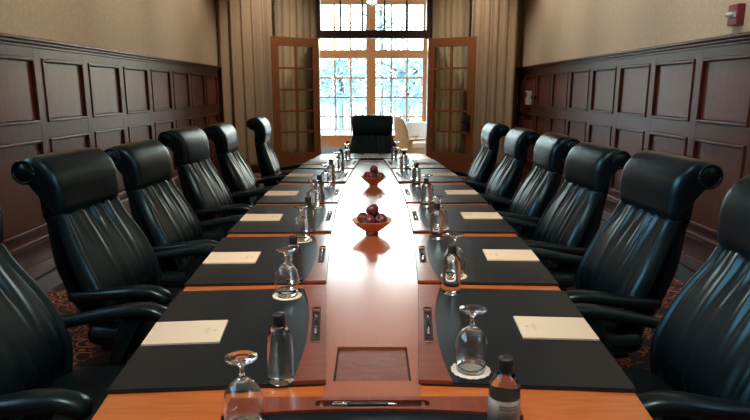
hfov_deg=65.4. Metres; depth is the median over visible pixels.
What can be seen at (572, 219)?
chair
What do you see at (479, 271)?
desk pad
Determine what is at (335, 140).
window
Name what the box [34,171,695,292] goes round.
floor
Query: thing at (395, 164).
desk pad
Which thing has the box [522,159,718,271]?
baseboard
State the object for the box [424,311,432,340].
tray
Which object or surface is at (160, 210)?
chair
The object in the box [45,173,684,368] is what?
carpet
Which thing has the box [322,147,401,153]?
wall
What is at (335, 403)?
pen
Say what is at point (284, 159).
door
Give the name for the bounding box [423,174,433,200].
goblet
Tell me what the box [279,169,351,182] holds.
desk pad
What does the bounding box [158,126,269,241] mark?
chair
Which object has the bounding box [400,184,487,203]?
desk pad
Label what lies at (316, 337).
tray
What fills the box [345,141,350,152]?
water bottle
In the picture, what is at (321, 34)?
window
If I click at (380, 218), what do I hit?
apple
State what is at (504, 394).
water bottle
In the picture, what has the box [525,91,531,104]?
wall control
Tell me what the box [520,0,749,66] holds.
wall
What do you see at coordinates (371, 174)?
apple
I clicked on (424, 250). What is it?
tray
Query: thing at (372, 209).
apple
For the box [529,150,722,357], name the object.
chair
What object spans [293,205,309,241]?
goblet
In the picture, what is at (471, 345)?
goblet
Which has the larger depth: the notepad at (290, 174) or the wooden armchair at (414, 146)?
the wooden armchair at (414, 146)
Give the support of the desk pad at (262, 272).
on the conference table at (372, 284)
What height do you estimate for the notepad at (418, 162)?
0.006 m
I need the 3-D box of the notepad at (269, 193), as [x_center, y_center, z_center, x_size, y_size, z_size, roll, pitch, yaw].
[-0.634,-0.114,3.976,0.212,0.006,0.158,0,12,0]
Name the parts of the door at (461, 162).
handle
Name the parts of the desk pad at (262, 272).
wooden rail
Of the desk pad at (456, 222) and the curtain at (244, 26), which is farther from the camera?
the curtain at (244, 26)
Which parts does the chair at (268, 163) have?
backrest, armrest, armrest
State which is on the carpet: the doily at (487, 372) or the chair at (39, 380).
the chair at (39, 380)
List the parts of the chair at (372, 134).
backrest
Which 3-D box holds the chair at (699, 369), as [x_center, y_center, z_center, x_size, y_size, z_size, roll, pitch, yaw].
[0.900,0.487,1.799,0.843,1.163,0.706,0,12,0]
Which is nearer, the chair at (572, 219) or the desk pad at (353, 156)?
the chair at (572, 219)
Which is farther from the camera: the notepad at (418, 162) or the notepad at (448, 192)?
the notepad at (418, 162)
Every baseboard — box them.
[8,159,221,279]
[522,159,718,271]
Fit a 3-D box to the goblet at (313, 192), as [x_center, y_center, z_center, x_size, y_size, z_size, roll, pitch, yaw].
[-0.368,-0.097,3.497,0.082,0.161,0.082,0,12,-1]
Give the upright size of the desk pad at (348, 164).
0.015 m
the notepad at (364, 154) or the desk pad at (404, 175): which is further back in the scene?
the notepad at (364, 154)
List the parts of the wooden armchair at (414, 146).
backrest, leg, armrest, rail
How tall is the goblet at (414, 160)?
0.161 m
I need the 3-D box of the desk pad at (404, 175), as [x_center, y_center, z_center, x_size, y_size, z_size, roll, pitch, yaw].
[0.421,-0.288,4.845,0.515,0.015,0.700,-1,12,-3]
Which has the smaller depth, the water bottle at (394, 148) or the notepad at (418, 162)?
the notepad at (418, 162)
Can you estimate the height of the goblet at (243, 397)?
0.161 m
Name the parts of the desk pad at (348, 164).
wooden rail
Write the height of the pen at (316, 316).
0.012 m
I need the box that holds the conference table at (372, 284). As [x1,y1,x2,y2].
[91,154,652,419]
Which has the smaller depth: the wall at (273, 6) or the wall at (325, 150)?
the wall at (273, 6)
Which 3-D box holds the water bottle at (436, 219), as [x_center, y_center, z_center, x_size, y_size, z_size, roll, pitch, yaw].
[0.292,0.051,2.757,0.063,0.173,0.063,11,16,43]
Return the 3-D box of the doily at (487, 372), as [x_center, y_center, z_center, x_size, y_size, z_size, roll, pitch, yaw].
[0.241,0.402,1.472,0.098,0.002,0.098,5,13,24]
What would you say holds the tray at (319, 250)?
on the desk pad at (262, 272)
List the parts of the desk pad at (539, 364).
wooden rail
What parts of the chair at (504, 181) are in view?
armrest, armrest, backrest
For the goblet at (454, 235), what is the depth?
2.18 m
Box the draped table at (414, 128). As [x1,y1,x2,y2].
[405,122,425,154]
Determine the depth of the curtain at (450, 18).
10.59 m
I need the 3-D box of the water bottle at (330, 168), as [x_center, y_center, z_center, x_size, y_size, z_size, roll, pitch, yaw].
[-0.338,-0.304,4.488,0.063,0.173,0.063,-6,13,-26]
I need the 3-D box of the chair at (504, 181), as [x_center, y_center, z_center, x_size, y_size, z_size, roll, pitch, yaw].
[0.923,-0.155,5.077,0.843,1.103,0.706,0,12,0]
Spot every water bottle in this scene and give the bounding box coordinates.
[266,311,293,385]
[287,235,302,282]
[302,196,314,231]
[314,175,324,202]
[327,159,334,181]
[338,149,344,168]
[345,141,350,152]
[391,143,396,159]
[400,151,407,170]
[412,162,420,186]
[421,178,430,206]
[430,202,443,239]
[442,244,460,294]
[487,354,520,419]
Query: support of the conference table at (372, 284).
on the carpet
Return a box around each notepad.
[141,320,227,345]
[203,252,260,263]
[240,214,282,220]
[264,191,298,195]
[286,173,314,176]
[304,162,327,164]
[364,154,378,155]
[418,162,439,163]
[429,173,456,175]
[444,190,478,194]
[460,212,502,218]
[483,249,538,260]
[513,316,598,340]
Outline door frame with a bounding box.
[317,38,431,154]
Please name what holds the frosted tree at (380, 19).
on the ground
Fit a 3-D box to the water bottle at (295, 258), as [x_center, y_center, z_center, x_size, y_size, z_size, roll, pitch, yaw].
[-0.296,0.178,2.136,0.063,0.173,0.063,2,12,11]
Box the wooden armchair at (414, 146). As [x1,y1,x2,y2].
[393,117,425,153]
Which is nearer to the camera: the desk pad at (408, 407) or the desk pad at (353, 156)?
the desk pad at (408, 407)
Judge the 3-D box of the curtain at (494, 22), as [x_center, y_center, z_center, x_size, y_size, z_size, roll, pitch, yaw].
[2.077,-2.852,10.162,0.821,4.370,0.155,0,12,0]
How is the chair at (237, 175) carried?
on the carpet
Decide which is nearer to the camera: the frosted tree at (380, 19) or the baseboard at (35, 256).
the baseboard at (35, 256)
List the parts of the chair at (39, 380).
backrest, armrest, seat, armrest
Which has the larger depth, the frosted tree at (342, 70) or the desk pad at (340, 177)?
the frosted tree at (342, 70)
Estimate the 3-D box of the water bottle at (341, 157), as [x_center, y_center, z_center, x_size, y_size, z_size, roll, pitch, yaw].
[-0.306,-0.462,5.256,0.063,0.173,0.063,-6,13,-29]
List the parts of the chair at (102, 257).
backrest, armrest, seat, armrest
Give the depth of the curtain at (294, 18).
10.56 m
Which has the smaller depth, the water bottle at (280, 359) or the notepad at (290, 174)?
the water bottle at (280, 359)
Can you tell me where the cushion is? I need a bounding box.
[413,141,425,148]
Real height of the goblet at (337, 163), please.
0.161 m
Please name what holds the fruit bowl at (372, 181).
on the conference table at (372, 284)
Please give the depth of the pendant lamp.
11.54 m
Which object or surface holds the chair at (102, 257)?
on the carpet
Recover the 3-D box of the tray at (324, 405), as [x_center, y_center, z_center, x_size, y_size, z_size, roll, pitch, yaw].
[-0.006,0.440,1.305,0.234,0.001,0.022,0,12,0]
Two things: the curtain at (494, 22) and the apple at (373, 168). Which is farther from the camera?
the curtain at (494, 22)
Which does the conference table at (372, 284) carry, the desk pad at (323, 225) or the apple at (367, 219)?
the desk pad at (323, 225)
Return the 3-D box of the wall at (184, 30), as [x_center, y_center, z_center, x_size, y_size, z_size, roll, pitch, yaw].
[-2.795,-1.526,3.704,0.150,4.400,14.300,0,12,0]
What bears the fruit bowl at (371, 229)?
on the conference table at (372, 284)
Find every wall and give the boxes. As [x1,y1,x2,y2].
[0,0,219,65]
[271,0,522,127]
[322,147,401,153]
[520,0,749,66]
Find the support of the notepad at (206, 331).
on the desk pad at (248, 313)
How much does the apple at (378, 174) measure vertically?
0.063 m
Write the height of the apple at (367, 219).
0.064 m
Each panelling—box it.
[0,32,221,249]
[516,31,749,242]
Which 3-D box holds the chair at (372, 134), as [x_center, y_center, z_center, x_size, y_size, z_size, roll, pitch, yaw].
[-0.030,-0.546,6.930,0.763,1.123,0.843,0,12,0]
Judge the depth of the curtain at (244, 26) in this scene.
10.19 m
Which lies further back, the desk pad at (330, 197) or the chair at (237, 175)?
the chair at (237, 175)
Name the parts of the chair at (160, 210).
backrest, seat, armrest, armrest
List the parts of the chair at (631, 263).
armrest, armrest, seat, backrest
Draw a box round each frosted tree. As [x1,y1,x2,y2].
[320,42,380,127]
[341,5,421,114]
[363,43,422,121]
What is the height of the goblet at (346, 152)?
0.161 m
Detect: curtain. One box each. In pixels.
[216,0,273,171]
[275,0,316,152]
[432,0,471,152]
[471,0,518,169]
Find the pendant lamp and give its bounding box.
[366,0,377,6]
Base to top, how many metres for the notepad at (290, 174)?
0.006 m
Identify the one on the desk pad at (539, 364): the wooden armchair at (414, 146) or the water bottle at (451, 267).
the water bottle at (451, 267)
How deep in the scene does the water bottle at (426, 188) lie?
3.50 m
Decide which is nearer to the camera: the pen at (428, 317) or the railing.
the pen at (428, 317)
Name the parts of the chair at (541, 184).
armrest, armrest, seat, backrest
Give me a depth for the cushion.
11.85 m
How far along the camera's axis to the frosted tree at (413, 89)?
22.47 m
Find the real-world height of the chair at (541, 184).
1.118 m
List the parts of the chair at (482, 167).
armrest, armrest, backrest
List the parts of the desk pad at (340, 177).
wooden rail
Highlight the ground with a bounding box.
[321,105,421,134]
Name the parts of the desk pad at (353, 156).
wooden rail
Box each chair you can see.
[0,208,166,419]
[11,147,216,353]
[104,139,243,287]
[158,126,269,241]
[203,122,286,214]
[246,116,303,186]
[350,115,393,153]
[449,122,509,192]
[463,127,539,211]
[480,132,579,240]
[501,142,630,290]
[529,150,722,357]
[574,174,749,419]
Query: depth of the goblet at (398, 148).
6.07 m
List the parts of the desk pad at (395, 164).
wooden rail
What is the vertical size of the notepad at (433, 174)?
0.006 m
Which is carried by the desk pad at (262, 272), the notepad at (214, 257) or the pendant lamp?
the notepad at (214, 257)
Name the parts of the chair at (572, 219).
armrest, armrest, seat, backrest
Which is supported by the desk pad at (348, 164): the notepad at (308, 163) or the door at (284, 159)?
the notepad at (308, 163)
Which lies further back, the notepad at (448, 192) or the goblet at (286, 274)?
the notepad at (448, 192)
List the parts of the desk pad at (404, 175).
wooden rail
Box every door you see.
[270,36,320,171]
[426,36,476,171]
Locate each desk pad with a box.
[107,285,325,393]
[185,234,330,286]
[221,396,523,419]
[228,204,336,233]
[256,184,343,203]
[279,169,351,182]
[297,159,359,168]
[350,154,401,159]
[384,159,446,168]
[392,169,464,182]
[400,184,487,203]
[407,204,515,233]
[414,234,558,285]
[418,285,635,392]
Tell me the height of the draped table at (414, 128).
0.757 m
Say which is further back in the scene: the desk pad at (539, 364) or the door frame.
the door frame
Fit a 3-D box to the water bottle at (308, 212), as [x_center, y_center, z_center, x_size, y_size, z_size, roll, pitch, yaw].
[-0.333,0.020,2.910,0.063,0.173,0.063,-4,12,-19]
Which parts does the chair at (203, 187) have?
backrest, seat, armrest, armrest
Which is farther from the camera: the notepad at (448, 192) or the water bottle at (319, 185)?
the notepad at (448, 192)
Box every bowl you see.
[351,216,392,234]
[361,175,386,185]
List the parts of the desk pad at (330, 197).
wooden rail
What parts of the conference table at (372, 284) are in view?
hatch lid, panel, hatch lid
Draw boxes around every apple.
[357,212,366,222]
[362,215,374,223]
[366,204,378,215]
[367,172,375,177]
[370,165,377,172]
[375,172,383,177]
[375,213,387,223]
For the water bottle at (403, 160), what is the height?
0.173 m
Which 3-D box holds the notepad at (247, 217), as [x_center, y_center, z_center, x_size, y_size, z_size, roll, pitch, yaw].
[-0.623,0.041,3.221,0.212,0.006,0.158,0,12,-1]
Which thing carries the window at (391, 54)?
in the wall at (325, 150)
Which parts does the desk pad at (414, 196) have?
wooden rail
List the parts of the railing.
post, rail, rail, post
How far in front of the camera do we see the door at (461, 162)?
10.43 m
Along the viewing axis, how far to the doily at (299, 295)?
1.98 m
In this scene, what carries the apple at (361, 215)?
in the fruit bowl at (371, 229)
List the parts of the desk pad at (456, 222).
wooden rail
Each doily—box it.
[272,292,301,300]
[451,363,490,378]
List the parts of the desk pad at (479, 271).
wooden rail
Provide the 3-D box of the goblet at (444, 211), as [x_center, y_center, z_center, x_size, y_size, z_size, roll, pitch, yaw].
[0.330,0.012,2.969,0.082,0.161,0.082,0,12,1]
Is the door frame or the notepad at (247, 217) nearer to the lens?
the notepad at (247, 217)
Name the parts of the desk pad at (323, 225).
wooden rail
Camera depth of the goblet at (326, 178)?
4.22 m
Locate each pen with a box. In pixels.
[314,314,317,334]
[332,401,397,406]
[426,315,429,334]
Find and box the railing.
[321,95,421,134]
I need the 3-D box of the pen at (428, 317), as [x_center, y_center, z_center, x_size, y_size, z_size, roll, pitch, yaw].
[0.160,0.341,1.750,0.011,0.012,0.146,1,12,4]
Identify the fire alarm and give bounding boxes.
[724,3,745,25]
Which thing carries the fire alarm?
attached to the wall at (552, 30)
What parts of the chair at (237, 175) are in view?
backrest, armrest, armrest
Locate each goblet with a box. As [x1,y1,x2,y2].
[223,350,263,419]
[275,247,298,298]
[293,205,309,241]
[307,180,319,207]
[320,164,330,186]
[333,152,341,170]
[343,144,350,160]
[395,142,400,157]
[409,159,418,180]
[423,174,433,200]
[434,196,447,228]
[443,232,464,277]
[455,304,487,375]
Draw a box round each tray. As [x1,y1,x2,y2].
[312,312,319,340]
[318,249,324,262]
[323,404,420,406]
[419,249,425,262]
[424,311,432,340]
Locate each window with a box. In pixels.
[317,0,432,38]
[320,0,370,146]
[371,0,426,142]
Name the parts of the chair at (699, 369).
armrest, seat, armrest, backrest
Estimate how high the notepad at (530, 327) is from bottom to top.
0.006 m
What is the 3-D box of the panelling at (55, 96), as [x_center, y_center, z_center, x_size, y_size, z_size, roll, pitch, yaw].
[-2.677,-0.309,3.868,0.085,1.750,14.130,0,12,0]
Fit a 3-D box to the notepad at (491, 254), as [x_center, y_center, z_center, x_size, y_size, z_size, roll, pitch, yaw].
[0.575,0.192,2.486,0.212,0.006,0.158,1,12,3]
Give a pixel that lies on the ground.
(327, 119)
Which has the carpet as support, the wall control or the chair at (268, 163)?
the chair at (268, 163)
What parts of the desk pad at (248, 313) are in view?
wooden rail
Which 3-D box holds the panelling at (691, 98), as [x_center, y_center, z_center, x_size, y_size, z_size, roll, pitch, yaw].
[2.638,-0.315,3.895,0.085,1.750,14.130,0,12,0]
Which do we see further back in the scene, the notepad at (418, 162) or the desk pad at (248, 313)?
the notepad at (418, 162)
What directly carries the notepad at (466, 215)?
on the desk pad at (456, 222)
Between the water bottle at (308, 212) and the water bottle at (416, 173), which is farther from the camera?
the water bottle at (416, 173)

